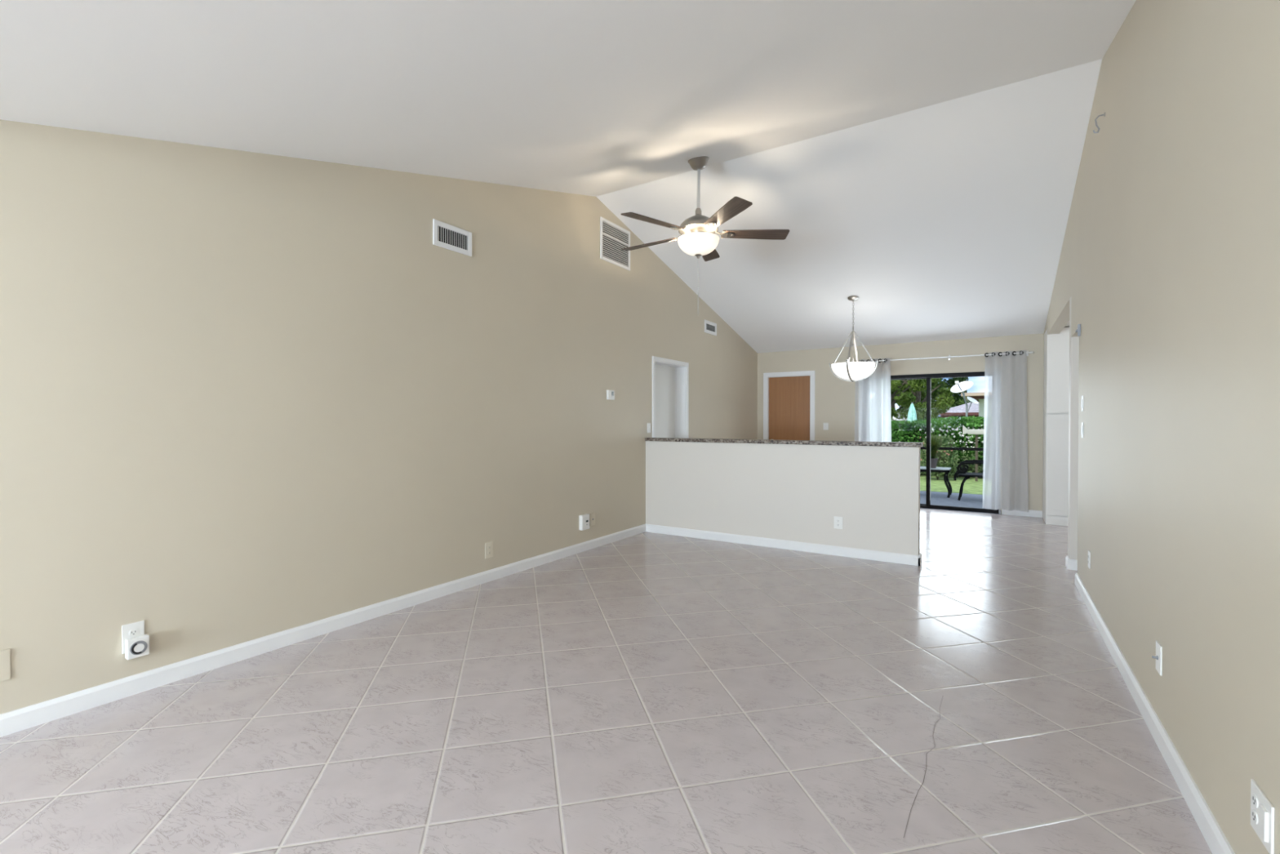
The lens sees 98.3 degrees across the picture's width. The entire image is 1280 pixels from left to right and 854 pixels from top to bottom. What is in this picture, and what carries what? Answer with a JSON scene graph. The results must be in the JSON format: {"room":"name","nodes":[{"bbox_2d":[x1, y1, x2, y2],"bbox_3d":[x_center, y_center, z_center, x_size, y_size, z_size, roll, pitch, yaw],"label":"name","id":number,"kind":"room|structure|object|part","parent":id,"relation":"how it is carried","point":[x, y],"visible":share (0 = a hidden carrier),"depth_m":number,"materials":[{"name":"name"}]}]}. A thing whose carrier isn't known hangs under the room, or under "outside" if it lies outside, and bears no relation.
{"room":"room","nodes":[
{"label":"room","id":0,"kind":"room"},
{"bbox_2d":[0,120,757,714],"bbox_3d":[-1.769,-0.548,3.658,0.150,3.572,14.121,0,1,32],"label":"wall","id":1,"kind":"structure","parent":0,"point":[245,396],"depth_m":3.14,"materials":[{"name":"beige paint"}]},
{"bbox_2d":[0,648,10,681],"bbox_3d":[-2.608,0.969,2.209,0.006,0.125,0.125,0,1,32],"label":"blank plate","id":2,"kind":"object","parent":1,"relation":"attached to","point":[5,655],"visible":1,"depth_m":2.25,"materials":[{"name":"beige paint"}]},
{"bbox_2d":[121,620,144,653],"bbox_3d":[-2.367,0.981,2.584,0.009,0.132,0.080,0,1,32],"label":"wall outlet","id":3,"kind":"object","parent":1,"relation":"attached to","point":[135,628],"visible":0.6,"depth_m":2.58,"materials":[{"name":"white plastic"}]},
{"bbox_2d":[128,628,137,635],"bbox_3d":[-2.366,0.959,2.583,0.004,0.026,0.033,0,1,32],"label":"socket","id":4,"kind":"object","parent":3,"relation":"attached to","point":[132,632],"depth_m":2.58,"materials":[{"name":"white plastic"}]},
{"bbox_2d":[124,634,149,659],"bbox_3d":[-2.341,1.025,2.578,0.041,0.090,0.080,0,1,32],"label":"timer","id":5,"kind":"object","parent":3,"relation":"attached to","point":[139,646],"visible":1,"depth_m":2.56,"materials":[{"name":"white plastic"}]},
{"bbox_3d":[-2.328,1.025,2.569,0.007,0.038,0.038,0,1,32],"label":"dial knob","id":6,"kind":"part","parent":5,"relation":"part of","materials":[{"name":"white plastic"}]},
{"bbox_2d":[0,524,645,737],"bbox_3d":[-1.708,1.194,3.618,0.015,0.088,13.851,0,1,32],"label":"baseboard","id":7,"kind":"structure","parent":1,"relation":"attached to","point":[30,716],"depth_m":2.98,"materials":[{"name":"white paint"}]},
{"bbox_2d":[432,218,471,256],"bbox_3d":[-1.385,-1.398,4.101,0.012,0.182,0.345,0,1,32],"label":"air vent","id":8,"kind":"object","parent":1,"relation":"in","point":[451,237],"visible":1,"depth_m":4.09,"materials":[{"name":"white metal"}]},
{"bbox_2d":[484,541,493,558],"bbox_3d":[-1.203,0.981,4.414,0.009,0.125,0.078,0,1,32],"label":"wall outlet","id":9,"kind":"object","parent":1,"relation":"attached to","point":[489,545],"visible":1,"depth_m":4.41,"materials":[{"name":"beige plastic"}]},
{"bbox_2d":[578,513,589,530],"bbox_3d":[-0.544,0.930,5.415,0.047,0.146,0.120,0,1,32],"label":"plug","id":10,"kind":"object","parent":1,"relation":"attached to","point":[584,519],"visible":1,"depth_m":5.38,"materials":[{"name":"white plastic"}]},
{"bbox_2d":[590,512,595,525],"bbox_3d":[-0.474,0.927,5.560,0.009,0.125,0.080,0,1,32],"label":"wall outlet","id":11,"kind":"object","parent":1,"relation":"attached to","point":[593,514],"visible":1,"depth_m":5.55,"materials":[{"name":"beige plastic"}]},
{"bbox_2d":[606,390,614,399],"bbox_3d":[-0.307,-0.335,5.789,0.030,0.100,0.112,0,1,32],"label":"thermostat","id":12,"kind":"object","parent":1,"relation":"attached to","point":[610,393],"visible":1,"depth_m":5.77,"materials":[{"name":"white plastic"}]},
{"bbox_2d":[600,216,630,271],"bbox_3d":[-0.255,-1.933,5.869,0.013,0.427,0.546,0,1,32],"label":"air vent","id":13,"kind":"object","parent":1,"relation":"in","point":[613,237],"visible":0.98,"depth_m":5.85,"materials":[{"name":"white metal"}]},
{"bbox_2d":[647,422,650,432],"bbox_3d":[0.110,0.011,6.459,0.019,0.112,0.072,0,1,32],"label":"light switch","id":14,"kind":"object","parent":1,"relation":"attached to","point":[648,424],"visible":1,"depth_m":6.45,"materials":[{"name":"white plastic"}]},
{"bbox_2d":[652,355,688,438],"bbox_3d":[0.309,0.182,6.954,0.206,2.045,0.908,0,1,32],"label":"door","id":15,"kind":"structure","parent":1,"relation":"in","point":[670,381],"depth_m":7.17,"materials":[{"name":"white paint"}]},
{"bbox_2d":[704,320,716,335],"bbox_3d":[1.004,-1.407,7.855,0.012,0.175,0.385,0,1,32],"label":"air vent","id":16,"kind":"object","parent":1,"relation":"in","point":[710,327],"visible":1,"depth_m":7.84,"materials":[{"name":"white paint"}]},
{"bbox_2d":[0,0,1136,353],"bbox_3d":[-0.755,-1.725,2.004,4.824,1.444,17.001,0,1,32],"label":"ceiling","id":17,"kind":"structure","parent":0,"point":[919,160],"depth_m":3.13,"materials":[{"name":"white paint"}]},
{"bbox_2d":[621,156,789,315],"bbox_3d":[0.449,-1.589,4.644,1.408,1.324,1.464,0,1,32],"label":"ceiling fan","id":18,"kind":"object","parent":17,"relation":"hanging from","point":[698,237],"visible":1,"depth_m":4.54,"materials":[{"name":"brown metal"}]},
{"bbox_3d":[0.095,-1.613,4.882,0.550,0.039,0.146,0,1,34],"label":"blade","id":19,"kind":"part","parent":18,"relation":"part of","materials":[{"name":"brown wood"}]},
{"bbox_3d":[0.110,-1.607,4.324,0.550,0.039,0.146,0,1,-38],"label":"blade","id":20,"kind":"part","parent":18,"relation":"part of","materials":[{"name":"brown wood"}]},
{"bbox_3d":[0.485,-1.167,4.609,0.006,0.480,0.006,0,1,32],"label":"pull chain","id":21,"kind":"part","parent":18,"relation":"part of","materials":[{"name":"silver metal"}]},
{"bbox_3d":[0.486,-1.501,4.615,0.350,0.130,0.350,0,1,32],"label":"lamp shade","id":22,"kind":"part","parent":18,"relation":"part of","materials":[{"name":"white glass"}]},
{"bbox_3d":[0.621,-1.614,5.069,0.146,0.039,0.550,0,1,16],"label":"blade","id":23,"kind":"part","parent":18,"relation":"part of","materials":[{"name":"brown wood"}]},
{"bbox_3d":[0.645,-1.605,4.166,0.146,0.039,0.550,0,1,-20],"label":"blade","id":24,"kind":"part","parent":18,"relation":"part of","materials":[{"name":"brown wood"}]},
{"bbox_3d":[0.961,-1.610,4.626,0.550,0.039,0.146,0,1,-2],"label":"blade","id":25,"kind":"part","parent":18,"relation":"part of","materials":[{"name":"brown wood"}]},
{"bbox_2d":[828,295,878,382],"bbox_3d":[2.706,-1.111,7.022,0.524,1.085,0.524,0,1,-13],"label":"pendant lamp","id":26,"kind":"object","parent":17,"relation":"hanging from","point":[856,371],"visible":1,"depth_m":6.90,"materials":[{"name":"white glass"}]},
{"bbox_3d":[2.582,-0.897,7.111,0.302,0.634,0.020,0,1,35],"label":"arm","id":27,"kind":"part","parent":26,"relation":"part of","materials":[{"name":"silver metal"}]},
{"bbox_3d":[2.619,-0.894,6.901,0.020,0.634,0.302,0,1,35],"label":"arm","id":28,"kind":"part","parent":26,"relation":"part of","materials":[{"name":"silver metal"}]},
{"bbox_3d":[2.706,-0.699,7.026,0.524,0.205,0.524,0,1,32],"label":"lamp shade","id":29,"kind":"part","parent":26,"relation":"part of","materials":[{"name":"white glass"}]},
{"bbox_3d":[2.706,-1.434,7.019,0.016,0.348,0.016,0,1,-13],"label":"chain","id":30,"kind":"part","parent":26,"relation":"part of","materials":[{"name":"silver metal"}]},
{"bbox_3d":[2.792,-0.897,7.148,0.020,0.634,0.302,0,1,35],"label":"arm","id":31,"kind":"part","parent":26,"relation":"part of","materials":[{"name":"silver metal"}]},
{"bbox_3d":[2.829,-0.895,6.938,0.302,0.634,0.020,0,1,35],"label":"arm","id":32,"kind":"part","parent":26,"relation":"part of","materials":[{"name":"silver metal"}]},
{"bbox_2d":[0,508,1212,853],"bbox_3d":[0.973,1.316,1.854,6.734,0.121,13.951,0,1,32],"label":"floor","id":33,"kind":"structure","parent":0,"point":[646,692],"depth_m":2.26,"materials":[{"name":"tile"}]},
{"bbox_2d":[1042,327,1069,525],"bbox_3d":[5.444,-0.008,6.922,0.610,2.425,0.565,0,1,32],"label":"pantry cabinet","id":34,"kind":"object","parent":33,"relation":"on","point":[1056,346],"visible":0.32,"depth_m":6.80,"materials":[{"name":"white paint"}]},
{"bbox_3d":[5.298,0.467,6.697,0.604,1.244,0.020,0,1,32],"label":"door","id":35,"kind":"part","parent":34,"relation":"part of","materials":[{"name":"white paint"}]},
{"bbox_3d":[5.298,-0.689,6.685,0.604,1.032,0.020,0,1,32],"label":"door","id":36,"kind":"part","parent":34,"relation":"part of","materials":[{"name":"white paint"}]},
{"bbox_2d":[645,440,919,555],"bbox_3d":[1.293,0.694,5.697,2.841,1.047,0.115,0,1,32],"label":"wall","id":37,"kind":"structure","parent":0,"point":[794,492],"depth_m":5.50,"materials":[{"name":"white paint"}]},
{"bbox_2d":[645,524,921,565],"bbox_3d":[1.300,1.173,5.698,2.856,0.088,0.145,0,1,32],"label":"baseboard","id":38,"kind":"structure","parent":37,"relation":"attached to","point":[908,559],"depth_m":5.47,"materials":[{"name":"white paint"}]},
{"bbox_2d":[644,437,923,447],"bbox_3d":[1.302,0.151,5.686,2.861,0.037,0.155,0,1,32],"label":"cap","id":39,"kind":"object","parent":37,"relation":"on","point":[656,439],"visible":1,"depth_m":5.48,"materials":[{"name":"stone"}]},
{"bbox_2d":[834,515,842,528],"bbox_3d":[1.882,0.909,5.251,0.080,0.115,0.009,0,1,32],"label":"wall outlet","id":40,"kind":"object","parent":37,"relation":"attached to","point":[837,520],"visible":1,"depth_m":5.25,"materials":[{"name":"white plastic"}]},
{"bbox_2d":[757,333,1044,514],"bbox_3d":[4.758,-0.304,7.786,6.734,3.000,0.150,0,1,32],"label":"wall","id":41,"kind":"structure","parent":0,"point":[834,397],"depth_m":8.20,"materials":[{"name":"beige paint"}]},
{"bbox_2d":[763,370,814,440],"bbox_3d":[2.492,0.134,9.211,0.860,2.095,0.187,0,1,32],"label":"door","id":42,"kind":"structure","parent":41,"relation":"in","point":[788,398],"depth_m":9.18,"materials":[{"name":"brown wood"}]},
{"bbox_2d":[823,422,828,430],"bbox_3d":[2.966,-0.009,8.829,0.080,0.112,0.019,0,1,32],"label":"light switch","id":43,"kind":"object","parent":41,"relation":"attached to","point":[825,424],"visible":1,"depth_m":8.83,"materials":[{"name":"white plastic"}]},
{"bbox_2d":[851,351,1034,361],"bbox_3d":[4.249,-0.992,7.953,2.310,0.070,0.102,0,1,32],"label":"curtain rod","id":44,"kind":"object","parent":41,"relation":"attached to","point":[1027,352],"visible":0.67,"depth_m":7.82,"materials":[{"name":"silver metal"}]},
{"bbox_2d":[854,358,891,441],"bbox_3d":[3.531,0.051,8.381,0.541,2.158,0.111,0,1,32],"label":"sheer curtain","id":45,"kind":"object","parent":44,"relation":"hanging from","point":[873,418],"visible":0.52,"depth_m":8.35,"materials":[{"name":"white fabric"}]},
{"bbox_2d":[982,350,1028,511],"bbox_3d":[4.944,0.053,7.481,0.521,2.143,0.113,0,1,32],"label":"sheer curtain","id":46,"kind":"object","parent":44,"relation":"hanging from","point":[1005,464],"visible":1,"depth_m":7.47,"materials":[{"name":"white fabric"}]},
{"bbox_2d":[890,371,999,513],"bbox_3d":[4.209,0.209,8.135,1.810,1.968,0.100,0,1,32],"label":"door","id":47,"kind":"structure","parent":41,"relation":"in","point":[928,376],"depth_m":8.09,"materials":[{"name":"black metal"}]},
{"bbox_3d":[3.881,0.214,8.373,0.921,1.881,0.028,0,1,32],"label":"sash","id":48,"kind":"part","parent":47,"relation":"part of","materials":[{"name":"black metal"}]},
{"bbox_3d":[4.214,0.173,8.087,0.024,0.200,0.020,0,1,32],"label":"pull handle","id":49,"kind":"part","parent":47,"relation":"part of","materials":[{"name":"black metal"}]},
{"bbox_3d":[4.568,0.219,7.890,0.861,1.881,0.028,0,1,32],"label":"sash","id":50,"kind":"part","parent":47,"relation":"part of","materials":[{"name":"black metal"}]},
{"bbox_2d":[1001,509,1042,517],"bbox_3d":[3.668,1.146,8.397,3.954,0.088,0.015,0,1,32],"label":"baseboard","id":51,"kind":"structure","parent":41,"relation":"attached to","point":[1038,513],"depth_m":7.43,"materials":[{"name":"white paint"}]},
{"bbox_2d":[930,457,937,467],"bbox_3d":[5.120,0.630,9.692,0.180,0.170,0.180,0,1,32],"label":"pot","id":52,"kind":"object","parent":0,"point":[933,460],"depth_m":9.62,"materials":[{"name":"grey ceramic"}]},
{"bbox_2d":[1075,324,1080,336],"bbox_3d":[3.387,-0.743,4.276,0.024,0.090,0.087,0,1,32],"label":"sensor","id":53,"kind":"structure","parent":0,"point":[1078,330],"depth_m":4.24,"materials":[{"name":"white plastic"}]},
{"bbox_2d":[1043,0,1279,853],"bbox_3d":[1.681,-0.526,1.462,0.120,3.572,14.121,0,1,32],"label":"wall","id":54,"kind":"structure","parent":0,"point":[1179,484],"depth_m":1.89,"materials":[{"name":"beige paint"}]},
{"bbox_2d":[1065,555,1077,570],"bbox_3d":[3.780,1.182,4.793,0.135,0.088,0.155,0,1,32],"label":"baseboard","id":55,"kind":"structure","parent":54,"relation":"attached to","point":[1071,564],"depth_m":4.75,"materials":[{"name":"white paint"}]},
{"bbox_2d":[1067,296,1079,559],"bbox_3d":[3.788,0.052,4.779,0.120,2.350,0.130,0,1,32],"label":"door frame","id":56,"kind":"structure","parent":54,"relation":"attached to","point":[1073,341],"depth_m":4.75,"materials":[{"name":"white paint"}]},
{"bbox_2d":[1080,395,1084,411],"bbox_3d":[3.287,-0.175,4.112,0.010,0.115,0.075,0,1,32],"label":"light switch","id":57,"kind":"object","parent":54,"relation":"attached to","point":[1082,397],"visible":1,"depth_m":4.10,"materials":[{"name":"white plastic"}]},
{"bbox_2d":[1080,422,1084,437],"bbox_3d":[3.282,0.023,4.105,0.010,0.115,0.075,0,1,32],"label":"light switch","id":58,"kind":"object","parent":54,"relation":"attached to","point":[1082,423],"visible":1,"depth_m":4.09,"materials":[{"name":"white plastic"}]},
{"bbox_2d":[1088,550,1090,568],"bbox_3d":[3.075,0.907,3.789,0.009,0.115,0.075,0,1,32],"label":"wall outlet","id":59,"kind":"object","parent":54,"relation":"attached to","point":[1089,552],"visible":1,"depth_m":3.76,"materials":[{"name":"white plastic"}]},
{"bbox_2d":[1093,112,1105,133],"bbox_3d":[2.803,-1.854,3.378,0.058,0.115,0.023,0,1,32],"label":"wall hook","id":60,"kind":"object","parent":54,"relation":"attached to","point":[1104,114],"visible":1,"depth_m":3.38,"materials":[{"name":"silver metal"}]},
{"bbox_2d":[1075,573,1235,853],"bbox_3d":[0.658,1.231,-0.001,0.015,0.088,10.285,0,1,32],"label":"baseboard","id":61,"kind":"structure","parent":54,"relation":"attached to","point":[1212,833],"depth_m":2.07,"materials":[{"name":"white paint"}]},
{"bbox_2d":[1151,640,1162,675],"bbox_3d":[2.063,0.921,2.211,0.023,0.115,0.075,0,1,32],"label":"cable plate","id":62,"kind":"object","parent":54,"relation":"attached to","point":[1158,657],"visible":1,"depth_m":2.20,"materials":[{"name":"white plastic"}]},
{"bbox_2d":[1250,778,1274,853],"bbox_3d":[1.530,0.959,1.365,0.013,0.118,0.125,0,1,32],"label":"wall outlet","id":63,"kind":"object","parent":54,"relation":"attached to","point":[1262,811],"visible":1,"depth_m":1.34,"materials":[{"name":"white plastic"}]},
{"bbox_2d":[1251,793,1257,808],"bbox_3d":[1.546,0.939,1.390,0.004,0.026,0.033,0,1,32],"label":"socket","id":64,"kind":"object","parent":63,"relation":"attached to","point":[1254,796],"depth_m":1.39,"materials":[{"name":"white plastic"}]},
{"bbox_2d":[1251,808,1257,823],"bbox_3d":[1.546,0.979,1.391,0.004,0.026,0.033,0,1,32],"label":"socket","id":65,"kind":"object","parent":63,"relation":"attached to","point":[1254,811],"depth_m":1.39,"materials":[{"name":"white plastic"}]},
{"label":"outside","id":66,"kind":"structure","parent":0,"visible":0},
{"bbox_2d":[920,474,982,494],"bbox_3d":[35.285,0.789,55.461,120.000,0.090,108.550,0,1,32],"label":"ground","id":67,"kind":"structure","parent":66,"point":[971,486],"depth_m":11.43,"materials":[{"name":"green plant"}]},
{"bbox_2d":[892,413,909,420],"bbox_3d":[7.381,0.391,15.746,1.081,1.519,0.683,0,1,8],"label":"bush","id":68,"kind":"object","parent":67,"relation":"on","point":[893,417],"visible":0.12,"depth_m":15.72,"materials":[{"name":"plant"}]},
{"bbox_2d":[906,402,916,421],"bbox_3d":[8.881,0.157,18.057,0.268,1.930,0.268,0,1,-35],"label":"parasol","id":69,"kind":"object","parent":67,"relation":"on","point":[912,415],"visible":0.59,"depth_m":17.98,"materials":[{"name":"teal fabric"}]},
{"bbox_2d":[890,378,933,420],"bbox_3d":[8.820,-1.110,19.689,2.749,4.446,2.551,0,1,-7],"label":"tree","id":70,"kind":"object","parent":67,"relation":"on","point":[905,398],"visible":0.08,"depth_m":18.86,"materials":[{"name":"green plant"}]},
{"bbox_2d":[891,387,934,412],"bbox_3d":[12.236,-1.570,26.972,3.948,5.215,3.760,0,1,32],"label":"tree","id":71,"kind":"object","parent":67,"relation":"on","point":[931,388],"visible":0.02,"depth_m":25.93,"materials":[{"name":"green plant"}]},
{"bbox_2d":[890,377,955,424],"bbox_3d":[11.088,-1.208,21.951,2.268,4.595,2.252,0,1,-10],"label":"tree","id":72,"kind":"object","parent":67,"relation":"on","point":[944,401],"visible":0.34,"depth_m":21.49,"materials":[{"name":"green plant"}]},
{"bbox_2d":[897,377,970,417],"bbox_3d":[20.599,-2.970,38.963,5.058,7.768,4.876,0,1,17],"label":"tree","id":73,"kind":"object","parent":67,"relation":"on","point":[959,400],"visible":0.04,"depth_m":37.96,"materials":[{"name":"green plant"}]},
{"bbox_2d":[891,415,983,476],"bbox_3d":[6.830,0.438,13.541,10.885,1.446,1.172,0,1,32],"label":"hedge","id":74,"kind":"object","parent":67,"relation":"on","point":[902,431],"visible":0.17,"depth_m":12.98,"materials":[{"name":"green plant"}]},
{"bbox_2d":[920,435,959,479],"bbox_3d":[6.646,0.670,12.352,0.864,1.026,0.664,0,1,32],"label":"flowering shrub","id":75,"kind":"object","parent":67,"relation":"on","point":[942,454],"visible":0.49,"depth_m":12.22,"materials":[{"name":"green plant"}]},
{"bbox_2d":[938,401,978,426],"bbox_3d":[20.460,-0.255,32.590,5.150,2.460,4.840,0,1,32],"label":"house","id":76,"kind":"structure","parent":67,"relation":"on","point":[957,411],"depth_m":31.68,"materials":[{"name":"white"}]},
{"bbox_2d":[950,381,978,416],"bbox_3d":[9.070,-0.074,15.476,0.680,2.445,0.501,0,1,32],"label":"satellite dish","id":77,"kind":"object","parent":67,"relation":"on","point":[965,385],"visible":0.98,"depth_m":15.49,"materials":[{"name":"grey metal"}]},
{"bbox_2d":[960,391,984,417],"bbox_3d":[19.070,-0.227,24.845,7.800,2.560,6.200,0,1,32],"label":"building","id":78,"kind":"structure","parent":67,"relation":"on","point":[979,397],"depth_m":24.62,"materials":[{"name":"white paint"}]},
{"bbox_2d":[962,425,983,481],"bbox_3d":[7.291,0.573,12.079,0.420,1.220,0.160,0,1,32],"label":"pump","id":79,"kind":"object","parent":67,"relation":"on","point":[965,430],"visible":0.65,"depth_m":12.03,"materials":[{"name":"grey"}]},
{"bbox_2d":[962,425,968,434],"bbox_3d":[7.156,0.062,12.160,0.100,0.200,0.160,0,1,32],"label":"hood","id":80,"kind":"object","parent":79,"relation":"attached to","point":[965,430],"depth_m":12.10,"materials":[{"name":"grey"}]},
{"bbox_3d":[7.333,0.668,12.053,0.050,1.030,0.050,0,1,32],"label":"post","id":81,"kind":"part","parent":79,"relation":"part of","materials":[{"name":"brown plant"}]},
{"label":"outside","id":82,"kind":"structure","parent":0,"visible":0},
{"bbox_2d":[920,490,998,514],"bbox_3d":[5.081,1.242,8.930,13.000,0.085,2.399,0,1,32],"label":"floor","id":83,"kind":"structure","parent":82,"point":[971,500],"depth_m":9.07,"materials":[{"name":"concrete"}]},
{"bbox_2d":[920,466,951,497],"bbox_3d":[5.019,0.956,9.760,0.830,0.481,0.520,0,1,32],"label":"patio table","id":84,"kind":"object","parent":83,"relation":"on","point":[946,470],"visible":0.56,"depth_m":9.45,"materials":[{"name":"grey metal"}]},
{"bbox_2d":[919,433,945,467],"bbox_3d":[5.110,0.406,9.698,0.442,0.620,0.445,0,1,32],"label":"potted plant","id":85,"kind":"object","parent":84,"relation":"on","point":[934,443],"visible":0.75,"depth_m":9.63,"materials":[{"name":"green plant"}]},
{"bbox_3d":[5.205,0.980,9.375,0.101,0.441,0.034,0,1,32],"label":"leg","id":86,"kind":"part","parent":84,"relation":"part of","materials":[{"name":"black metal"}]},
{"bbox_3d":[5.447,0.976,9.754,0.101,0.441,0.034,0,1,32],"label":"leg","id":87,"kind":"part","parent":84,"relation":"part of","materials":[{"name":"black metal"}]},
{"bbox_2d":[920,446,983,450],"bbox_3d":[5.372,0.776,10.126,6.840,0.822,0.040,0,1,32],"label":"rail","id":88,"kind":"object","parent":83,"relation":"on","point":[922,447],"visible":0.02,"depth_m":9.88,"materials":[{"name":"black metal"}]},
{"bbox_2d":[953,459,983,500],"bbox_3d":[5.588,0.736,9.087,0.724,0.936,0.578,0,1,32],"label":"patio chair","id":89,"kind":"object","parent":83,"relation":"on","point":[962,472],"visible":0.47,"depth_m":9.02,"materials":[{"name":"black metal"}]},
{"bbox_3d":[5.278,0.996,9.009,0.177,0.412,0.032,0,1,32],"label":"leg","id":90,"kind":"part","parent":89,"relation":"part of","materials":[{"name":"black metal"}]},
{"bbox_3d":[5.430,0.657,8.867,0.611,0.195,0.038,0,1,32],"label":"armrest","id":91,"kind":"part","parent":89,"relation":"part of","materials":[{"name":"black metal"}]},
{"bbox_3d":[5.563,0.788,9.104,0.540,0.030,0.520,0,1,32],"label":"seat","id":92,"kind":"part","parent":89,"relation":"part of","materials":[{"name":"black metal"}]},
{"bbox_3d":[5.720,0.652,9.323,0.611,0.195,0.038,0,1,32],"label":"armrest","id":93,"kind":"part","parent":89,"relation":"part of","materials":[{"name":"black metal"}]}
]}

